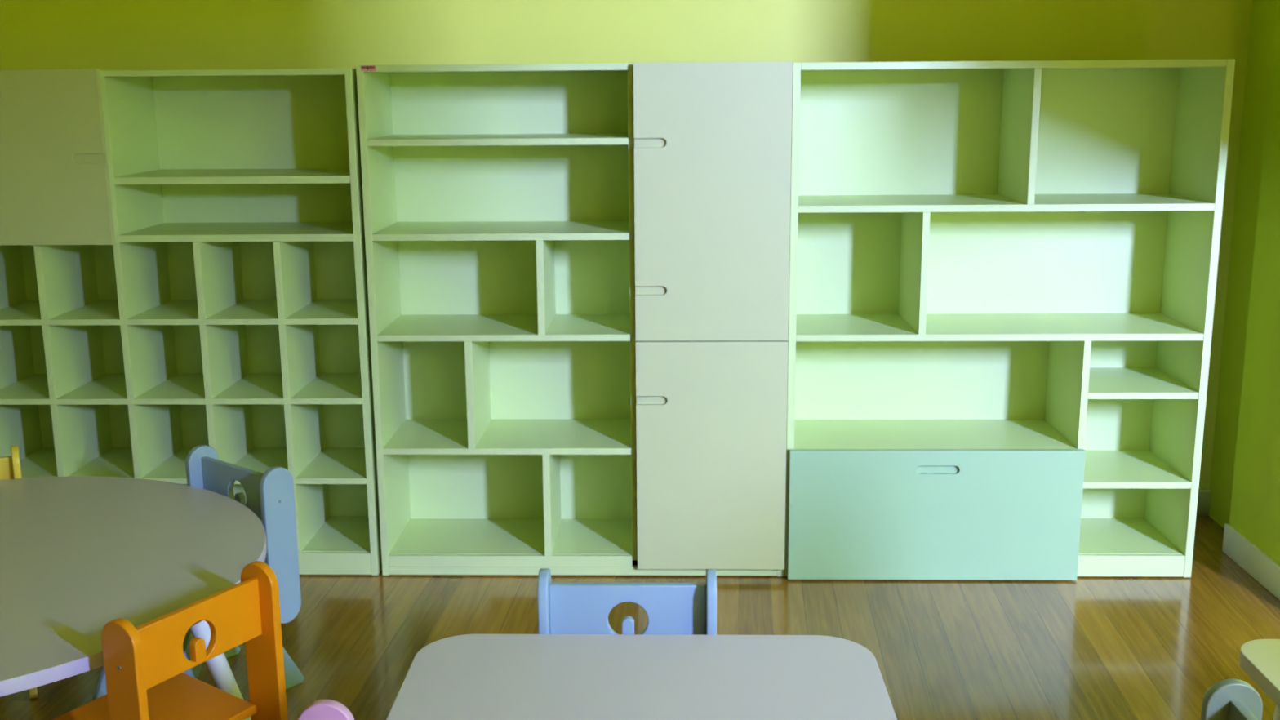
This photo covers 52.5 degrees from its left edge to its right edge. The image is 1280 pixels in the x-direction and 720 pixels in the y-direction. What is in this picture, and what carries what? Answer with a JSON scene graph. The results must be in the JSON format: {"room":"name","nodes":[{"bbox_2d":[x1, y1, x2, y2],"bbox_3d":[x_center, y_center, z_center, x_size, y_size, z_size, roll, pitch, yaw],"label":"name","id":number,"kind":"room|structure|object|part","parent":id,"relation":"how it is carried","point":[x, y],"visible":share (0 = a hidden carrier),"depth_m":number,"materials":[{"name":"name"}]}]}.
{"room":"kindergarten classroom","nodes":[
{"label":"kindergarten classroom","id":0,"kind":"room"},
{"bbox_2d":[0,0,1252,488],"bbox_3d":[0.220,-1.147,4.549,8.800,3.500,0.120,0,12,2],"label":"wall","id":1,"kind":"structure","parent":0,"point":[35,34],"depth_m":4.50,"materials":[{"name":"paint"}]},
{"bbox_2d":[1196,488,1210,515],"bbox_3d":[-0.769,0.532,4.864,6.600,0.100,0.014,0,12,2],"label":"baseboard","id":2,"kind":"structure","parent":1,"relation":"attached to","point":[1204,495],"depth_m":4.78,"materials":[{"name":"white paint"}]},
{"bbox_2d":[0,515,1279,719],"bbox_3d":[0.149,1.288,1.714,8.800,0.080,6.642,0,12,2],"label":"floor","id":3,"kind":"structure","parent":0,"point":[1086,647],"depth_m":3.82,"materials":[{"name":"brown wood"}]},
{"bbox_2d":[0,444,37,698],"bbox_3d":[-1.825,0.579,3.489,0.363,0.598,0.425,-6,13,-26],"label":"chair","id":4,"kind":"object","parent":3,"relation":"on","point":[10,466],"visible":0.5,"depth_m":3.62,"materials":[{"name":"yellow paint"}]},
{"bbox_3d":[-1.898,0.343,3.584,0.306,0.119,0.017,-6,13,-26],"label":"backrest","id":5,"kind":"part","parent":4,"relation":"part of","materials":[{"name":"yellow paint"}]},
{"bbox_3d":[-1.752,0.441,3.679,0.019,0.410,0.089,-6,13,-26],"label":"panel","id":6,"kind":"part","parent":4,"relation":"part of","materials":[{"name":"yellow paint"}]},
{"bbox_3d":[-1.644,0.744,3.482,0.019,0.274,0.189,-6,13,-26],"label":"leg","id":7,"kind":"part","parent":4,"relation":"part of","materials":[{"name":"yellow paint"}]},
{"bbox_2d":[0,476,266,719],"bbox_3d":[-1.571,0.727,2.984,1.404,0.526,1.404,0,12,2],"label":"table","id":8,"kind":"object","parent":3,"relation":"on","point":[78,555],"visible":0.8,"depth_m":3.00,"materials":[{"name":"white laminate"}]},
{"bbox_3d":[-1.047,0.698,3.151,0.196,0.505,0.056,-5,13,-20],"label":"leg","id":9,"kind":"part","parent":8,"relation":"part of","materials":[{"name":"white paint"}]},
{"bbox_2d":[52,560,287,719],"bbox_3d":[-1.011,0.735,2.676,0.440,0.620,0.376,7,14,30],"label":"chair","id":10,"kind":"object","parent":3,"relation":"on","point":[145,664],"visible":1,"depth_m":2.64,"materials":[{"name":"orange paint"}]},
{"bbox_3d":[-0.956,0.686,2.432,0.092,0.425,0.020,7,14,30],"label":"panel","id":11,"kind":"part","parent":10,"relation":"part of","materials":[{"name":"orange paint"}]},
{"bbox_3d":[-1.023,0.748,2.686,0.320,0.020,0.376,7,14,30],"label":"seat","id":12,"kind":"part","parent":10,"relation":"part of","materials":[{"name":"orange paint"}]},
{"bbox_3d":[-0.871,0.537,2.549,0.018,0.123,0.317,7,14,30],"label":"backrest","id":13,"kind":"part","parent":10,"relation":"part of","materials":[{"name":"orange paint"}]},
{"bbox_3d":[-0.785,0.625,2.716,0.092,0.425,0.020,7,14,30],"label":"panel","id":14,"kind":"part","parent":10,"relation":"part of","materials":[{"name":"orange paint"}]},
{"bbox_2d":[0,68,382,575],"bbox_3d":[-1.504,-0.125,4.290,1.284,1.630,0.408,0,12,2],"label":"shelving unit","id":15,"kind":"object","parent":3,"relation":"on","point":[183,262],"visible":0.65,"depth_m":4.30,"materials":[{"name":"green laminate"}]},
{"bbox_3d":[-2.134,-0.114,4.320,0.022,1.604,0.385,0,12,2],"label":"panel","id":16,"kind":"part","parent":15,"relation":"part of","materials":[{"name":"green laminate"}]},
{"bbox_3d":[-1.897,-0.620,3.996,0.508,0.533,0.021,0,12,2],"label":"door","id":17,"kind":"part","parent":15,"relation":"part of","materials":[{"name":"beige laminate"}]},
{"bbox_3d":[-1.694,-0.621,3.993,0.102,0.030,0.001,0,12,2],"label":"finger pull","id":18,"kind":"part","parent":15,"relation":"part of","materials":[{"name":"beige"}]},
{"bbox_2d":[0,299,358,325],"bbox_3d":[-1.504,-0.158,4.287,1.240,0.019,0.372,0,12,2],"label":"shelf","id":19,"kind":"object","parent":15,"relation":"attached to","point":[12,312],"depth_m":4.18,"materials":[{"name":"green laminate"}]},
{"bbox_2d":[0,373,362,404],"bbox_3d":[-1.502,0.095,4.341,1.240,0.019,0.372,0,12,2],"label":"shelf","id":20,"kind":"object","parent":15,"relation":"attached to","point":[23,388],"depth_m":4.25,"materials":[{"name":"green laminate"}]},
{"bbox_2d":[19,447,366,484],"bbox_3d":[-1.500,0.355,4.397,1.240,0.019,0.372,0,12,2],"label":"shelf","id":21,"kind":"object","parent":15,"relation":"attached to","point":[327,465],"depth_m":4.36,"materials":[{"name":"green laminate"}]},
{"bbox_3d":[-1.521,-0.912,4.134,1.262,0.018,0.385,0,12,2],"label":"panel","id":22,"kind":"part","parent":15,"relation":"part of","materials":[{"name":"green laminate"}]},
{"bbox_2d":[113,168,350,184],"bbox_3d":[-1.256,-0.594,4.189,0.736,0.023,0.371,0,12,2],"label":"shelf","id":23,"kind":"object","parent":15,"relation":"attached to","point":[126,175],"depth_m":4.02,"materials":[{"name":"green laminate"}]},
{"bbox_2d":[114,222,353,242],"bbox_3d":[-1.506,-0.418,4.232,1.240,0.022,0.372,0,12,2],"label":"shelf","id":24,"kind":"object","parent":15,"relation":"attached to","point":[143,232],"depth_m":4.11,"materials":[{"name":"green laminate"}]},
{"bbox_2d":[259,516,370,551],"bbox_3d":[-1.498,0.606,4.460,1.240,0.022,0.354,0,12,2],"label":"shelf","id":25,"kind":"object","parent":15,"relation":"attached to","point":[332,534],"depth_m":4.41,"materials":[{"name":"green laminate"}]},
{"bbox_3d":[-0.873,-0.127,4.284,0.022,1.626,0.385,0,12,2],"label":"panel","id":26,"kind":"part","parent":15,"relation":"part of","materials":[{"name":"green laminate"}]},
{"bbox_2d":[92,444,304,700],"bbox_3d":[-1.170,0.586,3.381,0.376,0.620,0.440,9,15,38],"label":"chair","id":27,"kind":"object","parent":3,"relation":"on","point":[269,495],"visible":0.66,"depth_m":3.40,"materials":[{"name":"blue paint"}]},
{"bbox_3d":[-1.360,0.751,3.415,0.020,0.284,0.196,9,15,38],"label":"leg","id":28,"kind":"part","parent":27,"relation":"part of","materials":[{"name":"blue wood"}]},
{"bbox_3d":[-1.130,0.789,3.232,0.020,0.284,0.196,9,15,38],"label":"leg","id":29,"kind":"part","parent":27,"relation":"part of","materials":[{"name":"wood"}]},
{"bbox_3d":[-1.198,0.442,3.589,0.020,0.425,0.092,9,15,38],"label":"panel","id":30,"kind":"part","parent":27,"relation":"part of","materials":[{"name":"blue wood"}]},
{"bbox_3d":[-1.213,0.713,3.591,0.020,0.284,0.218,9,15,38],"label":"leg","id":31,"kind":"part","parent":27,"relation":"part of","materials":[{"name":"wood"}]},
{"bbox_3d":[-1.068,0.344,3.460,0.317,0.123,0.018,9,15,38],"label":"backrest","id":32,"kind":"part","parent":27,"relation":"part of","materials":[{"name":"blue wood"}]},
{"bbox_3d":[-0.936,0.484,3.381,0.020,0.425,0.092,9,15,38],"label":"panel","id":33,"kind":"part","parent":27,"relation":"part of","materials":[{"name":"blue wood"}]},
{"bbox_3d":[-0.984,0.750,3.409,0.020,0.284,0.218,9,15,38],"label":"leg","id":34,"kind":"part","parent":27,"relation":"part of","materials":[{"name":"wood"}]},
{"bbox_2d":[297,699,354,719],"bbox_3d":[-0.341,0.882,1.962,0.440,0.620,0.376,0,12,2],"label":"chair","id":35,"kind":"object","parent":3,"relation":"on","point":[321,709],"visible":1,"depth_m":2.06,"materials":[{"name":"pink paint"}]},
{"bbox_2d":[355,61,792,576],"bbox_3d":[-0.190,-0.131,4.254,1.316,1.636,0.408,0,12,2],"label":"tall cabinet","id":36,"kind":"object","parent":3,"relation":"on","point":[578,274],"visible":1,"depth_m":4.22,"materials":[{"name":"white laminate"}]},
{"bbox_2d":[361,66,374,69],"bbox_3d":[-0.822,-0.883,3.924,0.040,0.010,0.001,0,12,2],"label":"print","id":37,"kind":"object","parent":36,"relation":"attached to","point":[362,67],"depth_m":3.92,"materials":[{"name":"red"}]},
{"bbox_3d":[-0.837,-0.131,4.282,0.022,1.635,0.385,0,12,2],"label":"panel","id":38,"kind":"part","parent":36,"relation":"part of","materials":[{"name":"green laminate"}]},
{"bbox_3d":[-0.431,-0.704,4.143,0.800,0.021,0.371,0,12,2],"label":"shelf","id":39,"kind":"part","parent":36,"relation":"part of","materials":[{"name":"green laminate"}]},
{"bbox_3d":[-0.196,-0.922,4.097,1.272,0.020,0.384,0,12,2],"label":"panel","id":40,"kind":"part","parent":36,"relation":"part of","materials":[{"name":"green laminate"}]},
{"bbox_3d":[-0.428,-0.419,4.204,0.800,0.021,0.371,0,12,2],"label":"shelf","id":41,"kind":"part","parent":36,"relation":"part of","materials":[{"name":"green laminate"}]},
{"bbox_3d":[-0.426,-0.107,4.270,0.800,0.021,0.371,0,12,2],"label":"shelf","id":42,"kind":"part","parent":36,"relation":"part of","materials":[{"name":"green laminate"}]},
{"bbox_3d":[-0.423,0.255,4.348,0.800,0.021,0.371,0,12,2],"label":"shelf","id":43,"kind":"part","parent":36,"relation":"part of","materials":[{"name":"green laminate"}]},
{"bbox_3d":[-0.185,-0.190,4.443,1.272,1.558,0.013,0,12,2],"label":"panel","id":44,"kind":"part","parent":36,"relation":"part of","materials":[{"name":"green laminate"}]},
{"bbox_3d":[-0.184,0.610,4.426,1.272,0.022,0.353,0,12,2],"label":"shelf","id":45,"kind":"part","parent":36,"relation":"part of","materials":[{"name":"green laminate"}]},
{"bbox_3d":[0.031,-0.659,3.939,0.097,0.028,0.001,0,12,2],"label":"finger pull","id":46,"kind":"part","parent":36,"relation":"part of","materials":[{"name":"beige"}]},
{"bbox_3d":[0.035,-0.217,4.033,0.097,0.028,0.001,0,12,2],"label":"finger pull","id":47,"kind":"part","parent":36,"relation":"part of","materials":[{"name":"beige"}]},
{"bbox_3d":[0.037,0.126,4.107,0.097,0.028,0.001,0,12,2],"label":"finger pull","id":48,"kind":"part","parent":36,"relation":"part of","materials":[{"name":"beige"}]},
{"bbox_3d":[0.227,0.309,4.139,0.476,0.752,0.021,0,12,2],"label":"door","id":49,"kind":"part","parent":36,"relation":"part of","materials":[{"name":"beige laminate"}]},
{"bbox_3d":[0.221,-0.476,3.971,0.476,0.848,0.021,0,12,2],"label":"door","id":50,"kind":"part","parent":36,"relation":"part of","materials":[{"name":"beige laminate"}]},
{"bbox_3d":[0.457,-0.134,4.248,0.022,1.635,0.385,0,12,2],"label":"panel","id":51,"kind":"part","parent":36,"relation":"part of","materials":[{"name":"white laminate"}]},
{"bbox_2d":[537,568,716,635],"bbox_3d":[-0.027,0.760,2.519,0.376,0.620,0.440,0,12,2],"label":"chair","id":52,"kind":"object","parent":3,"relation":"on","point":[563,608],"visible":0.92,"depth_m":2.62,"materials":[{"name":"blue paint"}]},
{"bbox_3d":[-0.192,0.631,2.663,0.020,0.425,0.092,0,12,2],"label":"panel","id":53,"kind":"part","parent":52,"relation":"part of","materials":[{"name":"blue wood"}]},
{"bbox_3d":[-0.024,0.512,2.633,0.317,0.123,0.018,0,12,2],"label":"backrest","id":54,"kind":"part","parent":52,"relation":"part of","materials":[{"name":"blue wood"}]},
{"bbox_3d":[0.145,0.630,2.654,0.020,0.425,0.092,0,12,2],"label":"panel","id":55,"kind":"part","parent":52,"relation":"part of","materials":[{"name":"blue wood"}]},
{"bbox_2d":[386,634,897,719],"bbox_3d":[-0.001,0.900,2.110,0.870,0.522,1.010,0,12,2],"label":"table","id":56,"kind":"object","parent":3,"relation":"on","point":[466,677],"visible":1,"depth_m":2.35,"materials":[{"name":"white laminate"}]},
{"bbox_2d":[783,58,1235,580],"bbox_3d":[1.125,-0.131,4.213,1.310,1.633,0.419,0,12,2],"label":"shelving unit","id":57,"kind":"object","parent":3,"relation":"on","point":[1003,274],"visible":0.88,"depth_m":4.27,"materials":[{"name":"green laminate"}]},
{"bbox_3d":[0.482,-0.133,4.247,0.024,1.633,0.385,0,12,2],"label":"panel","id":58,"kind":"part","parent":57,"relation":"part of","materials":[{"name":"green laminate"}]},
{"bbox_2d":[794,419,1076,448],"bbox_3d":[0.944,0.255,4.312,0.896,0.022,0.371,0,12,2],"label":"shelf","id":59,"kind":"object","parent":57,"relation":"attached to","point":[808,433],"depth_m":4.29,"materials":[{"name":"green laminate"}]},
{"bbox_3d":[0.944,0.458,4.326,0.926,0.432,0.384,0,12,2],"label":"drawer","id":60,"kind":"part","parent":57,"relation":"part of","materials":[{"name":"teal laminate"}]},
{"bbox_3d":[0.943,0.346,4.120,0.137,0.028,0.001,0,12,2],"label":"finger pull","id":61,"kind":"part","parent":57,"relation":"part of","materials":[{"name":"green"}]},
{"bbox_2d":[795,313,1204,341],"bbox_3d":[1.125,-0.108,4.229,1.262,0.022,0.371,0,12,2],"label":"shelf","id":62,"kind":"object","parent":57,"relation":"attached to","point":[809,326],"depth_m":4.15,"materials":[{"name":"green laminate"}]},
{"bbox_2d":[798,193,1214,213],"bbox_3d":[1.122,-0.502,4.145,1.262,0.022,0.371,0,12,2],"label":"shelf","id":63,"kind":"object","parent":57,"relation":"attached to","point":[807,202],"depth_m":4.01,"materials":[{"name":"green laminate"}]},
{"bbox_3d":[1.119,-0.922,4.062,1.262,0.022,0.384,0,12,2],"label":"panel","id":64,"kind":"part","parent":57,"relation":"part of","materials":[{"name":"green laminate"}]},
{"bbox_2d":[1078,518,1182,554],"bbox_3d":[1.131,0.602,4.390,1.262,0.022,0.353,0,12,2],"label":"shelf","id":65,"kind":"object","parent":57,"relation":"attached to","point":[1097,535],"depth_m":4.34,"materials":[{"name":"green laminate"}]},
{"bbox_2d":[1083,449,1191,488],"bbox_3d":[1.587,0.361,4.317,0.344,0.022,0.371,0,12,2],"label":"shelf","id":66,"kind":"object","parent":57,"relation":"attached to","point":[1103,468],"depth_m":4.25,"materials":[{"name":"green laminate"}]},
{"bbox_2d":[1087,367,1199,399],"bbox_3d":[1.585,0.074,4.256,0.344,0.021,0.371,0,12,2],"label":"shelf","id":67,"kind":"object","parent":57,"relation":"attached to","point":[1104,383],"depth_m":4.17,"materials":[{"name":"green laminate"}]},
{"bbox_3d":[1.768,-0.136,4.213,0.024,1.633,0.385,0,12,2],"label":"panel","id":68,"kind":"part","parent":57,"relation":"part of","materials":[{"name":"green laminate"}]},
{"bbox_2d":[1200,678,1262,719],"bbox_3d":[1.130,0.860,2.008,0.440,0.620,0.376,0,12,2],"label":"chair","id":69,"kind":"object","parent":3,"relation":"on","point":[1232,699],"visible":1,"depth_m":2.11,"materials":[{"name":"grey paint"}]},
{"bbox_3d":[0.964,0.647,1.967,0.018,0.123,0.317,0,12,2],"label":"backrest","id":70,"kind":"part","parent":69,"relation":"part of","materials":[{"name":"paint"}]},
{"bbox_2d":[1239,639,1279,719],"bbox_3d":[1.555,0.898,2.058,0.860,0.522,1.010,0,12,2],"label":"table","id":71,"kind":"object","parent":3,"relation":"on","point":[1260,659],"visible":1,"depth_m":2.41,"materials":[{"name":"beige laminate"}]},
{"bbox_3d":[1.222,0.822,2.493,0.055,0.496,0.100,-10,15,-38],"label":"leg","id":72,"kind":"part","parent":71,"relation":"part of","materials":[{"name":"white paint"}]},
{"bbox_2d":[1208,0,1279,564],"bbox_3d":[3.234,-0.472,1.273,2.640,3.500,6.612,0,12,2],"label":"wall","id":73,"kind":"structure","parent":0,"point":[1245,482],"depth_m":4.28,"materials":[{"name":"green paint"}]},
{"bbox_2d":[1222,523,1279,599],"bbox_3d":[1.987,0.666,4.133,0.016,0.100,0.606,0,12,2],"label":"baseboard","id":74,"kind":"structure","parent":73,"relation":"attached to","point":[1263,568],"depth_m":4.20,"materials":[{"name":"white paint"}]}
]}

